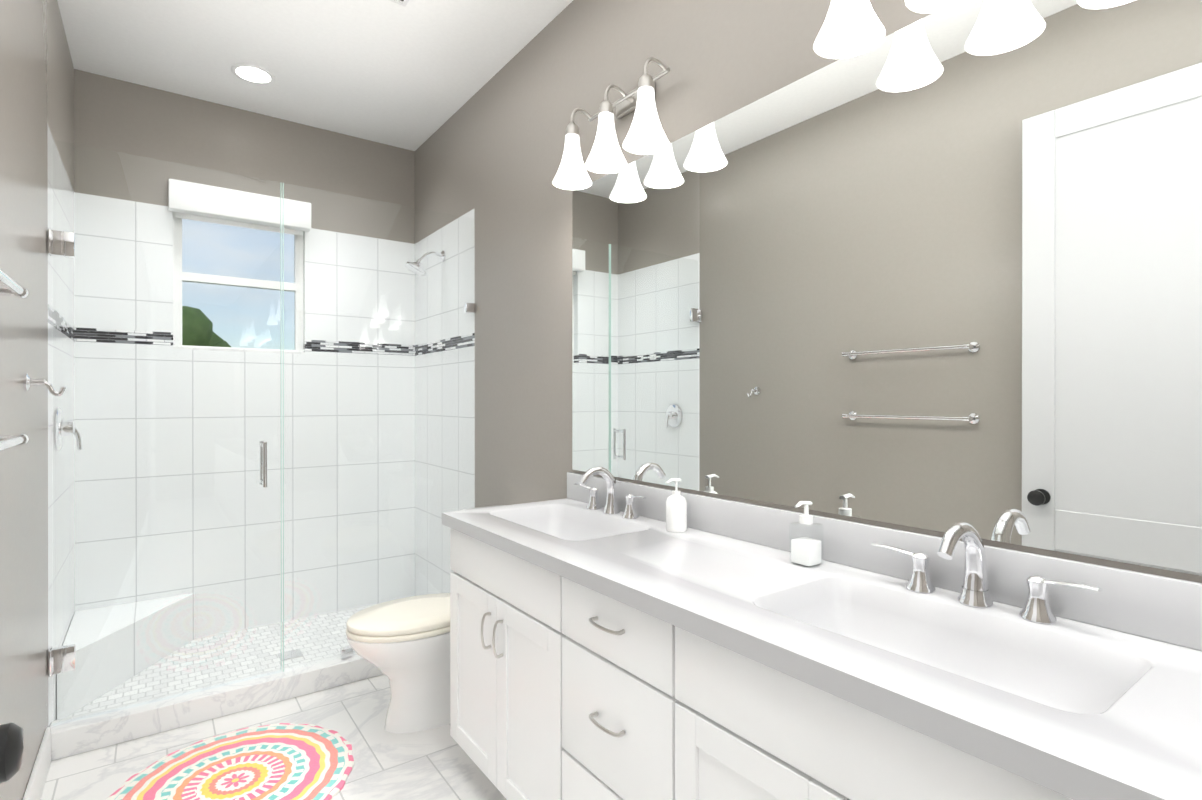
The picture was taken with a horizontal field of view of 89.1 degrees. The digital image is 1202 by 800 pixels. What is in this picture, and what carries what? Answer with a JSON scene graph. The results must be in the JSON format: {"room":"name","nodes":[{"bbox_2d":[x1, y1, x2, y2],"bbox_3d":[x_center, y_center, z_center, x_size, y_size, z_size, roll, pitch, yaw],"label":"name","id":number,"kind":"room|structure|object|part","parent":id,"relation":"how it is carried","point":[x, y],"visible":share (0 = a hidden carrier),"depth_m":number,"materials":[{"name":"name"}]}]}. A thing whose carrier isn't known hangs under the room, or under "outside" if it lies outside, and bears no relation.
{"room":"bathroom","nodes":[
{"label":"bathroom","id":0,"kind":"room"},
{"bbox_2d":[0,722,23,782],"bbox_3d":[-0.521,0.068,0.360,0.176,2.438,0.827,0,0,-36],"label":"door knob","id":1,"kind":"object","parent":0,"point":[11,744],"depth_m":0.67,"materials":[{"name":"black metal"}]},
{"bbox_2d":[0,0,73,799],"bbox_3d":[-1.224,-0.151,1.041,0.120,2.897,4.661,0,0,-36],"label":"wall","id":2,"kind":"structure","parent":0,"point":[23,351],"depth_m":1.86,"materials":[{"name":"paint"}]},
{"bbox_2d":[0,269,27,297],"bbox_3d":[-1.127,-0.237,1.085,0.086,0.048,0.644,0,0,-36],"label":"bar","id":3,"kind":"object","parent":2,"relation":"attached to","point":[11,287],"visible":1,"depth_m":1.29,"materials":[{"name":"silver metal"}]},
{"bbox_2d":[0,434,28,450],"bbox_3d":[-1.127,0.088,1.086,0.086,0.048,0.644,0,0,-36],"label":"bar","id":4,"kind":"object","parent":2,"relation":"attached to","point":[8,441],"visible":1,"depth_m":1.27,"materials":[{"name":"silver metal"}]},
{"bbox_2d":[23,727,50,799],"bbox_3d":[-0.883,1.233,0.691,0.014,0.130,3.690,0,0,-36],"label":"baseboard","id":5,"kind":"structure","parent":2,"relation":"attached to","point":[37,779],"depth_m":2.00,"materials":[{"name":"white wood"}]},
{"bbox_2d":[23,374,65,395],"bbox_3d":[-1.679,-0.045,1.847,0.094,0.067,0.050,0,0,-36],"label":"robe hook","id":6,"kind":"object","parent":2,"relation":"attached to","point":[28,381],"visible":1,"depth_m":1.83,"materials":[{"name":"silver metal"}]},
{"bbox_2d":[47,124,74,726],"bbox_3d":[-2.330,0.145,2.555,0.120,2.300,0.911,0,0,-36],"label":"tiled wall","id":7,"kind":"structure","parent":0,"point":[60,203],"depth_m":2.50,"materials":[{"name":"white tile"}]},
{"bbox_2d":[54,408,81,449],"bbox_3d":[-2.129,0.116,2.447,0.076,0.170,0.170,0,0,-36],"label":"shower valve","id":8,"kind":"object","parent":7,"relation":"attached to","point":[61,427],"depth_m":2.42,"materials":[{"name":"silver metal"}]},
{"bbox_3d":[-2.112,0.155,2.459,0.036,0.091,0.022,0,0,-36],"label":"lever","id":9,"kind":"part","parent":8,"relation":"part of","materials":[{"name":"silver metal"}]},
{"bbox_2d":[173,349,304,638],"bbox_3d":[-2.014,0.513,3.425,0.630,1.560,0.120,0,0,-36],"label":"wall tile","id":10,"kind":"structure","parent":0,"point":[216,537],"depth_m":3.36,"materials":[{"name":"white tile"}]},
{"bbox_2d":[74,69,414,243],"bbox_3d":[-1.911,-1.305,3.497,1.910,0.597,0.120,0,0,-36],"label":"wall","id":11,"kind":"structure","parent":0,"point":[132,121],"depth_m":3.34,"materials":[{"name":"paint"}]},
{"bbox_2d":[74,192,173,610],"bbox_3d":[-2.475,0.144,3.087,0.512,2.300,0.120,0,0,-36],"label":"wall tile","id":12,"kind":"structure","parent":11,"relation":"attached to","point":[155,393],"depth_m":3.07,"materials":[{"name":"white tile"}]},
{"bbox_2d":[168,179,310,353],"bbox_3d":[-1.986,-0.699,3.383,0.670,0.866,0.178,0,0,-36],"label":"window unit","id":13,"kind":"structure","parent":11,"relation":"in","point":[189,188],"depth_m":3.33,"materials":[{"name":"glass"},{"name":"white vinyl plastic"}]},
{"bbox_3d":[-2.269,-0.636,3.259,0.026,0.740,0.045,0,0,-36],"label":"frame","id":14,"kind":"part","parent":13,"relation":"part of","materials":[{"name":"white"}]},
{"bbox_3d":[-2.253,-0.821,3.272,0.015,0.319,0.040,0,0,-36],"label":"sash","id":15,"kind":"part","parent":13,"relation":"part of","materials":[{"name":"white"}]},
{"bbox_3d":[-2.249,-0.477,3.267,0.015,0.369,0.035,0,0,-36],"label":"sash","id":16,"kind":"part","parent":13,"relation":"part of","materials":[{"name":"white"}]},
{"bbox_3d":[-2.025,-0.280,3.437,0.578,0.026,0.045,0,0,-36],"label":"frame","id":17,"kind":"part","parent":13,"relation":"part of","materials":[{"name":"white"}]},
{"bbox_3d":[-2.025,-0.636,3.437,0.578,0.688,0.006,0,0,-36],"label":"glass pane","id":18,"kind":"part","parent":13,"relation":"part of","materials":[{"name":"clear glass"}]},
{"bbox_3d":[-1.996,-0.272,3.397,0.630,0.012,0.054,0,0,-36],"label":"sill trim","id":19,"kind":"part","parent":13,"relation":"part of","materials":[{"name":"stone"}]},
{"bbox_3d":[-2.024,-0.661,3.435,0.578,0.044,0.049,0,0,-36],"label":"meeting rail","id":20,"kind":"part","parent":13,"relation":"part of","materials":[{"name":"white"}]},
{"bbox_3d":[-1.799,-0.821,3.604,0.015,0.319,0.040,0,0,-36],"label":"sash","id":21,"kind":"part","parent":13,"relation":"part of","materials":[{"name":"white"}]},
{"bbox_3d":[-1.794,-0.477,3.599,0.015,0.369,0.035,0,0,-36],"label":"sash","id":22,"kind":"part","parent":13,"relation":"part of","materials":[{"name":"white"}]},
{"bbox_3d":[-1.781,-0.637,3.615,0.026,0.740,0.045,0,0,-36],"label":"frame","id":23,"kind":"part","parent":13,"relation":"part of","materials":[{"name":"white"}]},
{"bbox_3d":[-1.737,-0.684,3.543,0.003,0.595,0.003,0,0,-36],"label":"shade cord","id":24,"kind":"part","parent":13,"relation":"part of","materials":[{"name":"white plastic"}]},
{"bbox_2d":[303,228,414,616],"bbox_3d":[-1.450,0.143,3.836,0.768,2.300,0.120,0,0,-36],"label":"wall tile","id":25,"kind":"structure","parent":11,"relation":"attached to","point":[363,527],"depth_m":3.74,"materials":[{"name":"white tile"}]},
{"bbox_2d":[40,602,506,799],"bbox_3d":[-0.501,1.334,1.571,1.910,0.125,4.901,0,0,-36],"label":"floor","id":26,"kind":"structure","parent":0,"point":[437,763],"depth_m":2.41,"materials":[{"name":"tile"}]},
{"bbox_2d":[57,593,194,719],"bbox_3d":[-2.148,1.147,2.825,0.485,0.244,0.689,0,0,-36],"label":"shower bench","id":27,"kind":"object","parent":26,"relation":"on","point":[115,680],"depth_m":2.79,"materials":[{"name":"tile"}]},
{"bbox_2d":[50,651,382,760],"bbox_3d":[-1.341,1.245,2.721,1.668,0.100,0.120,0,0,-36],"label":"shower curb","id":28,"kind":"structure","parent":26,"relation":"on","point":[70,736],"depth_m":2.46,"materials":[{"name":"stone"}]},
{"bbox_2d":[47,141,474,724],"bbox_3d":[-1.341,0.121,2.719,1.666,2.146,0.116,0,0,-36],"label":"glass shower enclosure","id":29,"kind":"object","parent":28,"relation":"on","point":[61,659],"visible":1,"depth_m":2.58,"materials":[{"name":"clear glass"}]},
{"bbox_3d":[-1.984,-0.574,2.248,0.073,0.090,0.028,0,0,-36],"label":"hinge plate","id":30,"kind":"part","parent":29,"relation":"part of","materials":[{"name":"silver metal"}]},
{"bbox_3d":[-1.984,0.956,2.251,0.073,0.090,0.028,0,0,-36],"label":"hinge plate","id":31,"kind":"part","parent":29,"relation":"part of","materials":[{"name":"silver metal"}]},
{"bbox_3d":[-1.703,0.117,2.455,0.750,2.135,0.010,0,0,-36],"label":"glass door","id":32,"kind":"part","parent":29,"relation":"part of","materials":[{"name":"clear glass"}]},
{"bbox_3d":[-1.475,0.275,2.661,0.017,0.190,0.053,0,0,-36],"label":"handle","id":33,"kind":"part","parent":29,"relation":"part of","materials":[{"name":"silver metal"}]},
{"bbox_3d":[-1.401,0.116,2.675,0.003,2.135,0.010,0,0,-36],"label":"glass edge door","id":34,"kind":"part","parent":29,"relation":"part of","materials":[{"name":"teal"}]},
{"bbox_2d":[106,723,353,799],"bbox_3d":[-1.235,1.290,2.062,0.749,0.012,0.738,0,0,-36],"label":"round rug","id":35,"kind":"object","parent":26,"relation":"on","point":[283,761],"visible":1,"depth_m":2.13,"materials":[{"name":"multicoloured fabric"}]},
{"bbox_2d":[278,649,302,660],"bbox_3d":[-1.545,1.266,3.037,0.100,0.004,0.100,0,0,-36],"label":"drain cover","id":36,"kind":"object","parent":26,"relation":"on","point":[293,653],"depth_m":3.03,"materials":[{"name":"silver metal"}]},
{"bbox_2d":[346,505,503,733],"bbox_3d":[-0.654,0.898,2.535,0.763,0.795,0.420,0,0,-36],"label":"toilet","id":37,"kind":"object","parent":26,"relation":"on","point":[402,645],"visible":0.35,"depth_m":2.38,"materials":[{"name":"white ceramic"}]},
{"bbox_3d":[-0.766,0.885,2.454,0.484,0.020,0.380,0,0,-36],"label":"seat","id":38,"kind":"part","parent":37,"relation":"part of","materials":[{"name":"white plastic"}]},
{"bbox_3d":[-0.766,0.858,2.454,0.481,0.028,0.376,0,0,-36],"label":"lid","id":39,"kind":"part","parent":37,"relation":"part of","materials":[{"name":"white"}]},
{"bbox_3d":[-0.715,1.095,2.491,0.613,0.400,0.376,0,0,-36],"label":"bowl","id":40,"kind":"part","parent":37,"relation":"part of","materials":[{"name":"white ceramic"}]},
{"bbox_3d":[-0.433,0.517,2.696,0.215,0.034,0.420,0,0,-36],"label":"tank lid","id":41,"kind":"part","parent":37,"relation":"part of","materials":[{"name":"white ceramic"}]},
{"bbox_2d":[442,467,1201,799],"bbox_3d":[0.349,0.764,1.354,0.549,1.066,2.350,0,0,-36],"label":"bathroom vanity","id":42,"kind":"object","parent":26,"relation":"on","point":[612,637],"visible":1,"depth_m":1.18,"materials":[{"name":"white wood"}]},
{"bbox_3d":[-0.417,0.892,2.009,0.020,0.577,0.360,0,0,-36],"label":"door","id":43,"kind":"part","parent":42,"relation":"part of","materials":[{"name":"white wood"}]},
{"bbox_3d":[-0.354,0.711,1.879,0.034,0.114,0.010,0,0,-36],"label":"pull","id":44,"kind":"part","parent":42,"relation":"part of","materials":[{"name":"silver metal"}]},
{"bbox_3d":[-0.307,0.711,1.815,0.034,0.114,0.010,0,0,-36],"label":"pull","id":45,"kind":"part","parent":42,"relation":"part of","materials":[{"name":"silver metal"}]},
{"bbox_3d":[-0.203,0.893,1.717,0.020,0.577,0.360,0,0,-36],"label":"door","id":46,"kind":"part","parent":42,"relation":"part of","materials":[{"name":"white wood"}]},
{"bbox_2d":[574,483,601,509],"bbox_3d":[-0.045,0.354,2.254,0.056,0.083,0.124,0,0,-36],"label":"handle","id":47,"kind":"object","parent":42,"relation":"on","point":[593,490],"depth_m":2.24,"materials":[{"name":"silver metal"}]},
{"bbox_3d":[0.029,1.038,1.400,0.020,0.287,0.414,0,0,-36],"label":"drawer","id":48,"kind":"part","parent":42,"relation":"part of","materials":[{"name":"white wood"}]},
{"bbox_2d":[579,467,619,513],"bbox_3d":[-0.005,0.312,2.111,0.164,0.166,0.060,0,0,-36],"label":"faucet","id":49,"kind":"object","parent":42,"relation":"on","point":[612,506],"depth_m":2.12,"materials":[{"name":"silver metal"}]},
{"bbox_3d":[0.008,0.736,1.384,0.034,0.010,0.114,0,0,-36],"label":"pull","id":50,"kind":"part","parent":42,"relation":"part of","materials":[{"name":"silver metal"}]},
{"bbox_3d":[0.008,0.512,1.383,0.034,0.010,0.114,0,0,-36],"label":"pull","id":51,"kind":"part","parent":42,"relation":"part of","materials":[{"name":"silver metal"}]},
{"bbox_3d":[0.029,0.522,1.399,0.020,0.150,0.414,0,0,-36],"label":"drawer","id":52,"kind":"part","parent":42,"relation":"part of","materials":[{"name":"white wood"}]},
{"bbox_3d":[0.029,0.746,1.399,0.020,0.282,0.414,0,0,-36],"label":"drawer","id":53,"kind":"part","parent":42,"relation":"part of","materials":[{"name":"white wood"}]},
{"bbox_2d":[622,494,645,518],"bbox_3d":[0.119,0.354,2.029,0.056,0.083,0.124,0,0,-36],"label":"handle","id":54,"kind":"object","parent":42,"relation":"on","point":[635,508],"depth_m":2.05,"materials":[{"name":"silver metal"}]},
{"bbox_2d":[666,490,686,532],"bbox_3d":[0.229,0.336,1.854,0.064,0.120,0.064,0,0,-36],"label":"soap bottle","id":55,"kind":"object","parent":42,"relation":"on","point":[676,504],"depth_m":1.83,"materials":[{"name":"white plastic"}]},
{"bbox_3d":[0.264,0.894,1.078,0.020,0.577,0.370,0,0,-36],"label":"door","id":56,"kind":"part","parent":42,"relation":"part of","materials":[{"name":"white wood"}]},
{"bbox_2d":[789,521,823,567],"bbox_3d":[0.495,0.347,1.473,0.060,0.100,0.060,0,0,-36],"label":"soap bottle","id":57,"kind":"object","parent":42,"relation":"on","point":[805,552],"depth_m":1.46,"materials":[{"name":"white plastic"}]},
{"bbox_2d":[872,543,935,593],"bbox_3d":[0.648,0.355,1.305,0.056,0.083,0.124,0,0,-36],"label":"handle","id":58,"kind":"object","parent":42,"relation":"on","point":[920,582],"depth_m":1.28,"materials":[{"name":"silver metal"}]},
{"bbox_2d":[937,522,992,607],"bbox_3d":[0.688,0.314,1.162,0.164,0.166,0.060,0,0,-36],"label":"faucet","id":59,"kind":"object","parent":42,"relation":"on","point":[976,591],"depth_m":1.18,"materials":[{"name":"silver metal"}]},
{"bbox_2d":[1019,575,1101,624],"bbox_3d":[0.812,0.356,1.080,0.056,0.083,0.124,0,0,-36],"label":"handle","id":60,"kind":"object","parent":42,"relation":"on","point":[1036,610],"depth_m":1.09,"materials":[{"name":"silver metal"}]},
{"bbox_2d":[57,0,572,150],"bbox_3d":[-0.501,-1.650,1.566,1.910,0.100,4.901,0,0,-36],"label":"ceiling","id":61,"kind":"structure","parent":0,"point":[413,75],"depth_m":2.81,"materials":[{"name":"paint"}]},
{"bbox_2d":[231,63,274,84],"bbox_3d":[-1.707,-1.598,3.000,0.190,0.008,0.190,0,0,-36],"label":"recessed light","id":62,"kind":"object","parent":61,"relation":"in","point":[252,73],"visible":1,"depth_m":2.99,"materials":[{"name":"white"}]},
{"bbox_2d":[389,0,408,6],"bbox_3d":[-0.826,-1.595,2.269,0.300,0.012,0.300,0,0,-36],"label":"ceiling vent","id":63,"kind":"object","parent":61,"relation":"in","point":[402,2],"visible":1,"depth_m":2.44,"materials":[{"name":"white"}]},
{"bbox_2d":[415,209,474,595],"bbox_3d":[-0.884,0.143,3.611,0.120,2.300,0.911,0,0,-36],"label":"tiled wall","id":64,"kind":"structure","parent":0,"point":[444,482],"depth_m":3.56,"materials":[{"name":"white tile"}]},
{"bbox_2d":[405,250,445,275],"bbox_3d":[-1.003,-0.787,3.478,0.225,0.160,0.132,0,0,-36],"label":"shower head","id":65,"kind":"object","parent":64,"relation":"attached to","point":[418,271],"depth_m":3.46},
{"bbox_3d":[-0.976,-0.816,3.499,0.137,0.072,0.021,0,0,-36],"label":"arm","id":66,"kind":"part","parent":65,"relation":"part of"},
{"bbox_2d":[415,0,1201,582],"bbox_3d":[0.222,-0.153,2.096,0.120,2.897,4.661,0,0,-36],"label":"wall","id":67,"kind":"structure","parent":0,"point":[720,58],"depth_m":2.58,"materials":[{"name":"paint"}]},
{"bbox_2d":[552,57,669,189],"bbox_3d":[0.042,-0.927,2.062,0.207,0.285,0.556,0,0,-36],"label":"sconce","id":68,"kind":"object","parent":67,"relation":"attached to","point":[646,135],"visible":1,"depth_m":2.02,"materials":[{"name":"white glass"}]},
{"bbox_3d":[-0.103,-0.869,2.210,0.146,0.169,0.146,0,0,-36],"label":"lamp shade","id":69,"kind":"part","parent":68,"relation":"part of","materials":[{"name":"white glass"}]},
{"bbox_2d":[566,122,578,134],"bbox_3d":[-0.103,-0.974,2.210,0.048,0.055,0.048,0,0,-36],"label":"socket","id":70,"kind":"object","parent":68,"relation":"attached to","point":[571,129],"depth_m":2.19,"materials":[{"name":"silver metal"}]},
{"bbox_3d":[-0.071,-1.026,2.233,0.095,0.074,0.011,0,0,-36],"label":"arm","id":71,"kind":"part","parent":68,"relation":"part of"},
{"bbox_2d":[599,100,612,112],"bbox_3d":[0.017,-0.974,2.044,0.048,0.055,0.048,0,0,-36],"label":"socket","id":72,"kind":"object","parent":68,"relation":"attached to","point":[606,106],"depth_m":2.02,"materials":[{"name":"silver metal"}]},
{"bbox_3d":[0.017,-0.869,2.044,0.146,0.169,0.146,0,0,-36],"label":"lamp shade","id":73,"kind":"part","parent":68,"relation":"part of","materials":[{"name":"white glass"}]},
{"bbox_3d":[0.050,-1.026,2.068,0.095,0.074,0.011,0,0,-36],"label":"arm","id":74,"kind":"part","parent":68,"relation":"part of"},
{"bbox_2d":[638,73,653,87],"bbox_3d":[0.138,-0.973,1.879,0.048,0.055,0.048,0,0,-36],"label":"socket","id":75,"kind":"object","parent":68,"relation":"attached to","point":[645,81],"depth_m":1.86,"materials":[{"name":"silver metal"}]},
{"bbox_3d":[0.138,-0.868,1.879,0.146,0.169,0.146,0,0,-36],"label":"lamp shade","id":76,"kind":"part","parent":68,"relation":"part of","materials":[{"name":"white glass"}]},
{"bbox_3d":[0.171,-1.026,1.903,0.095,0.074,0.011,0,0,-36],"label":"arm","id":77,"kind":"part","parent":68,"relation":"part of"},
{"bbox_2d":[567,472,1201,650],"bbox_3d":[0.563,0.344,1.510,0.018,0.104,2.350,0,0,-36],"label":"backsplash","id":78,"kind":"structure","parent":67,"relation":"attached to","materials":[{"name":"grey"}]},
{"bbox_2d":[572,0,1201,575],"bbox_3d":[0.569,-0.276,1.513,0.005,1.111,2.310,0,0,-36],"label":"mirror","id":79,"kind":"object","parent":67,"relation":"attached to","point":[938,272],"visible":1,"depth_m":1.30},
{"bbox_2d":[813,0,970,58],"bbox_3d":[0.685,-0.925,1.182,0.207,0.285,0.556,0,0,-36],"label":"sconce","id":80,"kind":"object","parent":67,"relation":"attached to","point":[851,28],"visible":1,"depth_m":1.32,"materials":[{"name":"white glass"}]},
{"bbox_3d":[0.539,-0.867,1.330,0.146,0.169,0.146,0,0,-36],"label":"lamp shade","id":81,"kind":"part","parent":80,"relation":"part of","materials":[{"name":"white glass"}]},
{"bbox_3d":[0.660,-0.867,1.164,0.146,0.169,0.146,0,0,-36],"label":"lamp shade","id":82,"kind":"part","parent":80,"relation":"part of","materials":[{"name":"white glass"}]},
{"bbox_3d":[-7.218,0.682,10.124,0.304,2.200,0.320,0,0,-36],"label":"trunk","id":83,"kind":"object","parent":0,"visible":0},
{"bbox_2d":[182,306,230,346],"bbox_3d":[-7.244,-0.786,9.951,2.425,1.698,1.448,0,0,-36],"label":"canopy","id":84,"kind":"object","parent":83,"relation":"attached to","point":[197,327],"depth_m":9.88,"materials":[{"name":"green plant"}]}
]}

